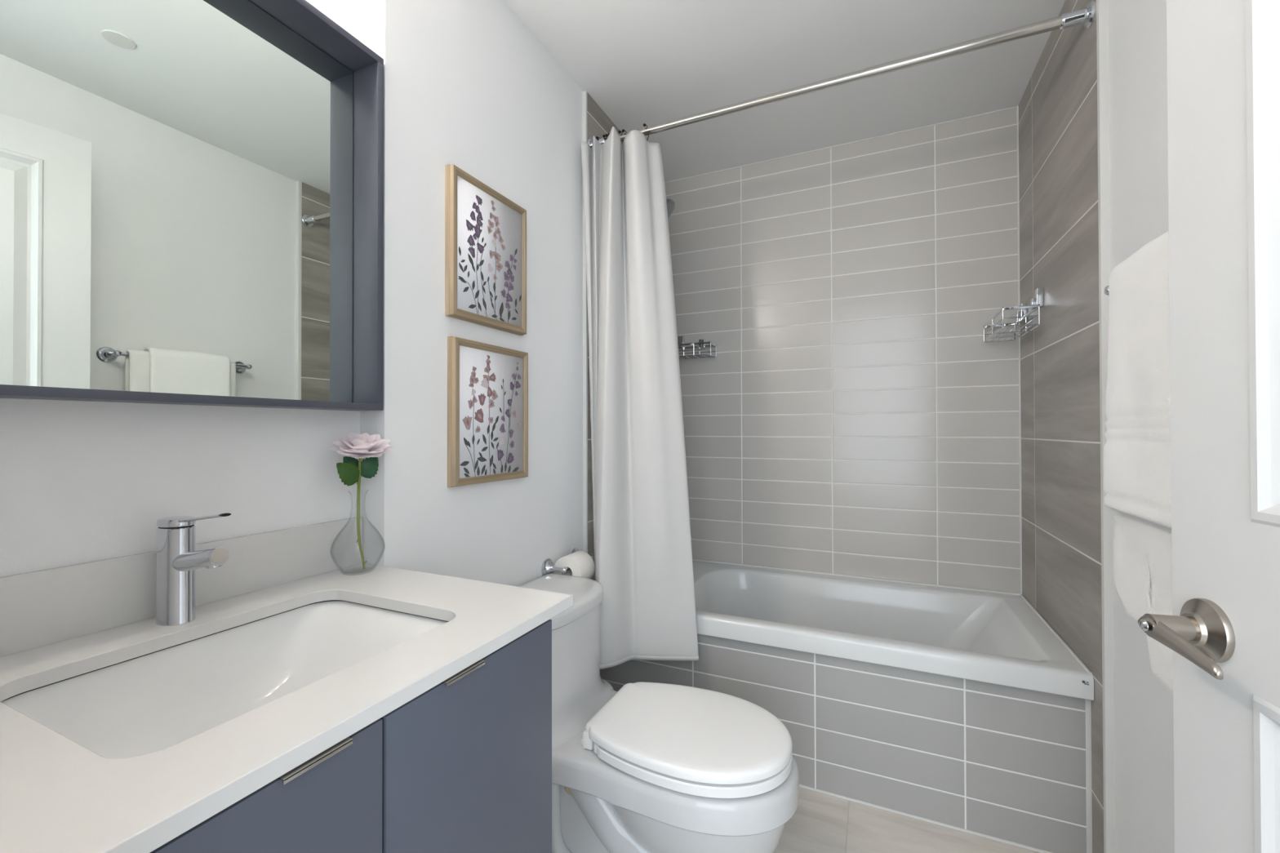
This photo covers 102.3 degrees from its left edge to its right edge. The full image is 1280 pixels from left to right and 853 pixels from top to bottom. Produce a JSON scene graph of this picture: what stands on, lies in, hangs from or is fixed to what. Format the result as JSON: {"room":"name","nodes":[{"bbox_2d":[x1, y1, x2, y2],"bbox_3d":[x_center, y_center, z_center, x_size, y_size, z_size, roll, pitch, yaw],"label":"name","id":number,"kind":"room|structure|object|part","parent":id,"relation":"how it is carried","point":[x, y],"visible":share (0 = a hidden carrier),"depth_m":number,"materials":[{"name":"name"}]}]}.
{"room":"bathroom","nodes":[
{"label":"bathroom","id":0,"kind":"room"},
{"bbox_2d":[0,0,622,586],"bbox_3d":[-0.471,-0.043,1.593,0.215,2.444,2.421,0,0,24],"label":"wall","id":1,"kind":"structure","parent":0,"point":[468,86],"depth_m":1.23,"materials":[{"name":"white paint"}]},
{"bbox_2d":[0,516,362,657],"bbox_3d":[-0.794,0.256,0.833,0.012,0.105,0.759,0,0,24],"label":"backsplash","id":2,"kind":"structure","parent":1,"relation":"attached to","point":[43,607],"depth_m":0.81,"materials":[{"name":"white stone"}]},
{"bbox_2d":[0,0,383,411],"bbox_3d":[-0.763,-0.429,0.822,0.083,0.784,0.750,0,0,24],"label":"framed mirror","id":3,"kind":"object","parent":1,"relation":"attached to","point":[192,191],"visible":1,"depth_m":0.89,"materials":[{"name":"mirror"}]},
{"bbox_2d":[444,164,526,335],"bbox_3d":[-0.422,-0.475,1.451,0.026,0.386,0.308,0,0,24],"label":"framed print","id":4,"kind":"object","parent":1,"relation":"attached to","point":[486,231],"visible":1,"depth_m":1.42,"materials":[{"name":"paper"}]},
{"bbox_2d":[447,336,528,487],"bbox_3d":[-0.418,-0.037,1.454,0.026,0.386,0.307,0,0,24],"label":"framed print","id":5,"kind":"object","parent":1,"relation":"attached to","point":[487,384],"visible":1,"depth_m":1.42,"materials":[{"name":"paper"}]},
{"bbox_2d":[541,547,593,575],"bbox_3d":[-0.239,0.471,1.780,0.077,0.062,0.237,0,0,24],"label":"toilet paper holder","id":6,"kind":"object","parent":1,"relation":"attached to","point":[547,567],"visible":0.6,"depth_m":1.70,"materials":[{"name":"silver metal"}]},
{"bbox_3d":[-0.276,0.471,1.700,0.077,0.062,0.062,0,0,24],"label":"post","id":7,"kind":"part","parent":6,"relation":"part of","materials":[{"name":"silver metal"}]},
{"bbox_2d":[553,551,595,578],"bbox_3d":[-0.222,0.485,1.746,0.108,0.108,0.094,0,0,24],"label":"toilet paper roll","id":8,"kind":"object","parent":6,"relation":"on","point":[580,564],"visible":0.69,"depth_m":1.72,"materials":[{"name":"white paper"}]},
{"bbox_3d":[-0.203,0.472,1.860,0.077,0.062,0.062,0,0,24],"label":"post","id":9,"kind":"part","parent":6,"relation":"part of","materials":[{"name":"white paper"}]},
{"bbox_2d":[582,90,587,553],"bbox_3d":[-0.206,-0.041,1.937,0.016,2.444,0.010,0,0,24],"label":"trim","id":10,"kind":"structure","parent":1,"relation":"attached to","point":[584,93],"depth_m":1.93,"materials":[{"name":"white"}]},
{"bbox_2d":[666,198,675,217],"bbox_3d":[0.061,-0.981,2.285,0.191,0.133,0.091,0,0,24],"label":"shower head","id":11,"kind":"object","parent":1,"relation":"attached to","point":[670,203],"visible":0.16,"depth_m":2.25,"materials":[{"name":"silver metal"}]},
{"bbox_2d":[586,0,1096,147],"bbox_3d":[0.498,-1.077,1.662,1.504,0.062,0.062,0,0,24],"label":"shower curtain rod","id":12,"kind":"object","parent":1,"relation":"attached to","point":[1085,15],"visible":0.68,"depth_m":1.53,"materials":[{"name":"grey metal"}]},
{"bbox_3d":[-0.055,-1.056,1.912,0.010,0.082,0.044,0,0,24],"label":"curtain hook","id":13,"kind":"object","parent":12,"relation":"hanging from","visible":0},
{"bbox_2d":[580,126,698,669],"bbox_3d":[-0.011,-0.121,1.835,0.386,1.839,0.219,0,0,-11],"label":"shower curtain","id":14,"kind":"object","parent":13,"relation":"hanging from","point":[643,563],"visible":0.94,"depth_m":1.79,"materials":[{"name":"grey fabric"}]},
{"bbox_2d":[503,0,1065,182],"bbox_3d":[0.297,-1.319,1.274,2.100,0.100,2.850,0,0,24],"label":"ceiling","id":15,"kind":"structure","parent":0,"point":[649,62],"depth_m":1.79,"materials":[{"name":"white paint"}]},
{"bbox_2d":[665,107,1020,593],"bbox_3d":[0.837,-0.040,2.395,1.904,2.444,0.120,0,0,24],"label":"wall","id":16,"kind":"structure","parent":0,"point":[853,414],"depth_m":2.27,"materials":[{"name":"tile"}]},
{"bbox_2d":[678,335,716,359],"bbox_3d":[0.241,-0.397,2.543,0.254,0.119,0.106,0,0,24],"label":"shower caddy","id":17,"kind":"object","parent":16,"relation":"attached to","point":[702,343],"visible":0.66,"depth_m":2.54,"materials":[{"name":"silver metal"}]},
{"bbox_2d":[678,343,716,359],"bbox_3d":[0.240,-0.368,2.539,0.254,0.060,0.097,0,0,24],"label":"wire basket","id":18,"kind":"object","parent":17,"relation":"on","point":[681,346],"depth_m":2.53,"materials":[{"name":"silver metal"}]},
{"bbox_2d":[1016,105,1022,593],"bbox_3d":[1.493,-0.301,2.030,0.005,1.928,0.005,0,0,24],"label":"trim","id":19,"kind":"structure","parent":16,"relation":"attached to","point":[1017,108],"depth_m":2.03,"materials":[{"name":"white"}]},
{"bbox_2d":[600,634,1086,852],"bbox_3d":[0.527,0.953,1.699,1.504,0.449,0.020,0,0,24],"label":"wall","id":20,"kind":"structure","parent":0,"point":[1008,763],"depth_m":1.55,"materials":[{"name":"tile"}]},
{"bbox_2d":[799,784,1051,852],"bbox_3d":[0.522,1.175,1.687,1.504,0.006,0.004,0,0,24],"label":"trim","id":21,"kind":"structure","parent":20,"relation":"attached to","point":[800,785],"depth_m":1.53,"materials":[{"name":"white"}]},
{"bbox_2d":[1084,699,1092,852],"bbox_3d":[1.201,0.946,1.380,0.012,0.444,0.003,0,0,24],"label":"trim","id":22,"kind":"structure","parent":20,"relation":"attached to","point":[1087,703],"depth_m":1.38,"materials":[{"name":"white"}]},
{"bbox_2d":[773,786,1039,852],"bbox_3d":[0.302,1.225,1.255,2.100,0.100,2.850,0,0,24],"label":"floor","id":23,"kind":"structure","parent":0,"point":[820,823],"depth_m":1.49,"materials":[{"name":"tile"}]},
{"bbox_2d":[150,619,551,852],"bbox_3d":[-0.541,0.750,0.696,0.571,0.844,0.662,0,0,24],"label":"vanity cabinet","id":24,"kind":"object","parent":23,"relation":"on","point":[464,765],"visible":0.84,"depth_m":0.65,"materials":[{"name":"wood"}]},
{"bbox_3d":[-0.365,0.698,0.433,0.019,0.740,0.328,0,0,24],"label":"door","id":25,"kind":"part","parent":24,"relation":"part of","materials":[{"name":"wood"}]},
{"bbox_2d":[0,563,573,852],"bbox_3d":[-0.539,0.318,0.717,0.572,0.020,0.759,0,0,24],"label":"countertop","id":26,"kind":"structure","parent":24,"relation":"on","point":[58,795],"depth_m":0.55,"materials":[{"name":"white stone"}]},
{"bbox_2d":[155,513,231,626],"bbox_3d":[-0.691,0.219,0.800,0.168,0.179,0.045,0,0,24],"label":"faucet","id":27,"kind":"object","parent":26,"relation":"on","point":[178,560],"visible":1,"depth_m":0.80,"materials":[{"name":"silver metal"}]},
{"bbox_3d":[-0.672,0.142,0.792,0.125,0.023,0.020,0,0,24],"label":"lever","id":28,"kind":"part","parent":27,"relation":"part of","materials":[{"name":"silver metal"}]},
{"bbox_3d":[-0.680,0.206,0.795,0.116,0.049,0.030,0,0,24],"label":"spout","id":29,"kind":"part","parent":27,"relation":"part of","materials":[{"name":"silver metal"}]},
{"bbox_2d":[1,600,448,759],"bbox_3d":[-0.529,0.403,0.726,0.382,0.151,0.467,0,0,24],"label":"sink basin","id":30,"kind":"object","parent":26,"relation":"in","point":[163,699],"visible":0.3,"depth_m":0.80,"materials":[{"name":"white ceramic"}]},
{"bbox_3d":[-0.601,0.223,1.101,0.103,0.174,0.103,0,0,24],"label":"bud vase","id":31,"kind":"object","parent":26,"relation":"on","visible":0},
{"bbox_2d":[329,432,392,569],"bbox_3d":[-0.595,0.158,1.099,0.119,0.292,0.122,0,0,24],"label":"flower","id":32,"kind":"object","parent":31,"relation":"in","point":[350,472],"visible":1,"depth_m":1.10,"materials":[{"name":"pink plant"}]},
{"bbox_3d":[-0.594,0.181,1.101,0.022,0.246,0.008,0,0,5],"label":"stem","id":33,"kind":"part","parent":32,"relation":"part of","materials":[{"name":"green plant"}]},
{"bbox_3d":[-0.327,0.330,0.514,0.025,0.005,0.070,0,0,24],"label":"edge pull","id":34,"kind":"part","parent":24,"relation":"part of","materials":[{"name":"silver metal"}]},
{"bbox_3d":[-0.243,0.331,0.697,0.025,0.005,0.071,0,0,24],"label":"edge pull","id":35,"kind":"part","parent":24,"relation":"part of","materials":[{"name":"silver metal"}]},
{"bbox_3d":[-0.227,0.700,0.736,0.019,0.740,0.330,0,0,24],"label":"door","id":36,"kind":"part","parent":24,"relation":"part of","materials":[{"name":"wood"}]},
{"bbox_2d":[518,573,799,852],"bbox_3d":[-0.009,0.828,1.364,0.824,0.697,0.468,0,0,24],"label":"toilet","id":37,"kind":"object","parent":23,"relation":"on","point":[638,767],"visible":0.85,"depth_m":1.24,"materials":[{"name":"white ceramic"}]},
{"bbox_3d":[-0.268,0.502,1.484,0.256,0.043,0.417,0,0,24],"label":"tank lid","id":38,"kind":"part","parent":37,"relation":"part of","materials":[{"name":"white ceramic"}]},
{"bbox_3d":[0.130,0.772,1.301,0.489,0.062,0.364,0,0,24],"label":"seat lid","id":39,"kind":"part","parent":37,"relation":"part of","materials":[{"name":"white plastic"}]},
{"bbox_3d":[0.145,0.788,1.294,0.456,0.035,0.364,0,0,24],"label":"seat","id":40,"kind":"part","parent":37,"relation":"part of","materials":[{"name":"white plastic"}]},
{"bbox_2d":[692,559,1093,700],"bbox_3d":[0.663,0.860,2.000,1.504,0.406,0.733,0,0,24],"label":"bathtub","id":41,"kind":"object","parent":23,"relation":"on","point":[997,637],"visible":0.67,"depth_m":2.01,"materials":[{"name":"white ceramic"}]},
{"bbox_2d":[1018,0,1174,852],"bbox_3d":[1.064,-0.052,0.833,0.200,2.444,2.536,0,0,24],"label":"wall","id":42,"kind":"structure","parent":0,"point":[1061,513],"depth_m":1.40,"materials":[{"name":"stone"}]},
{"bbox_2d":[983,287,1043,342],"bbox_3d":[1.362,-0.402,1.888,0.124,0.134,0.334,0,0,24],"label":"shower caddy","id":43,"kind":"object","parent":42,"relation":"attached to","point":[1037,303],"visible":1,"depth_m":1.83,"materials":[{"name":"silver metal"}]},
{"bbox_2d":[983,305,1039,342],"bbox_3d":[1.354,-0.369,1.891,0.105,0.068,0.334,0,0,24],"label":"wire basket","id":44,"kind":"object","parent":43,"relation":"on","point":[1019,318],"depth_m":1.85,"materials":[{"name":"silver metal"}]},
{"bbox_2d":[1096,0,1115,852],"bbox_3d":[1.178,-0.049,1.305,0.019,2.444,0.016,0,0,24],"label":"trim","id":45,"kind":"structure","parent":42,"relation":"attached to","point":[1102,39],"depth_m":1.30,"materials":[{"name":"white paint"}]},
{"bbox_2d":[1104,285,1109,295],"bbox_3d":[0.938,-0.290,0.872,0.095,0.060,0.510,0,0,24],"label":"towel bar","id":46,"kind":"object","parent":42,"relation":"attached to","point":[1106,288],"visible":0.14,"depth_m":1.09,"materials":[{"name":"silver metal"}]},
{"bbox_2d":[1113,510,1173,693],"bbox_3d":[0.899,0.061,0.871,0.050,0.745,0.360,0,0,24],"label":"bath towel","id":47,"kind":"object","parent":46,"relation":"hanging from","point":[1143,557],"visible":0.08,"depth_m":0.91,"materials":[{"name":"white fabric"}]},
{"bbox_2d":[1102,231,1171,528],"bbox_3d":[0.902,-0.085,0.884,0.089,0.488,0.275,0,0,24],"label":"hand towel","id":48,"kind":"object","parent":47,"relation":"on","point":[1136,458],"visible":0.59,"depth_m":0.89,"materials":[{"name":"white fabric"}]},
{"bbox_3d":[-0.303,-0.054,0.124,1.737,2.444,0.115,0,0,24],"label":"wall","id":49,"kind":"structure","parent":0,"visible":0},
{"bbox_2d":[1137,0,1279,852],"bbox_3d":[0.537,0.076,0.260,0.102,2.158,0.762,0,0,14],"label":"door","id":50,"kind":"structure","parent":49,"relation":"in","point":[1222,632],"depth_m":0.55,"materials":[{"name":"white paint"}]},
{"bbox_3d":[0.585,0.231,0.546,0.044,0.036,0.099,0,0,14],"label":"handle lever","id":51,"kind":"part","parent":50,"relation":"part of","materials":[{"name":"silver metal"}]}
]}

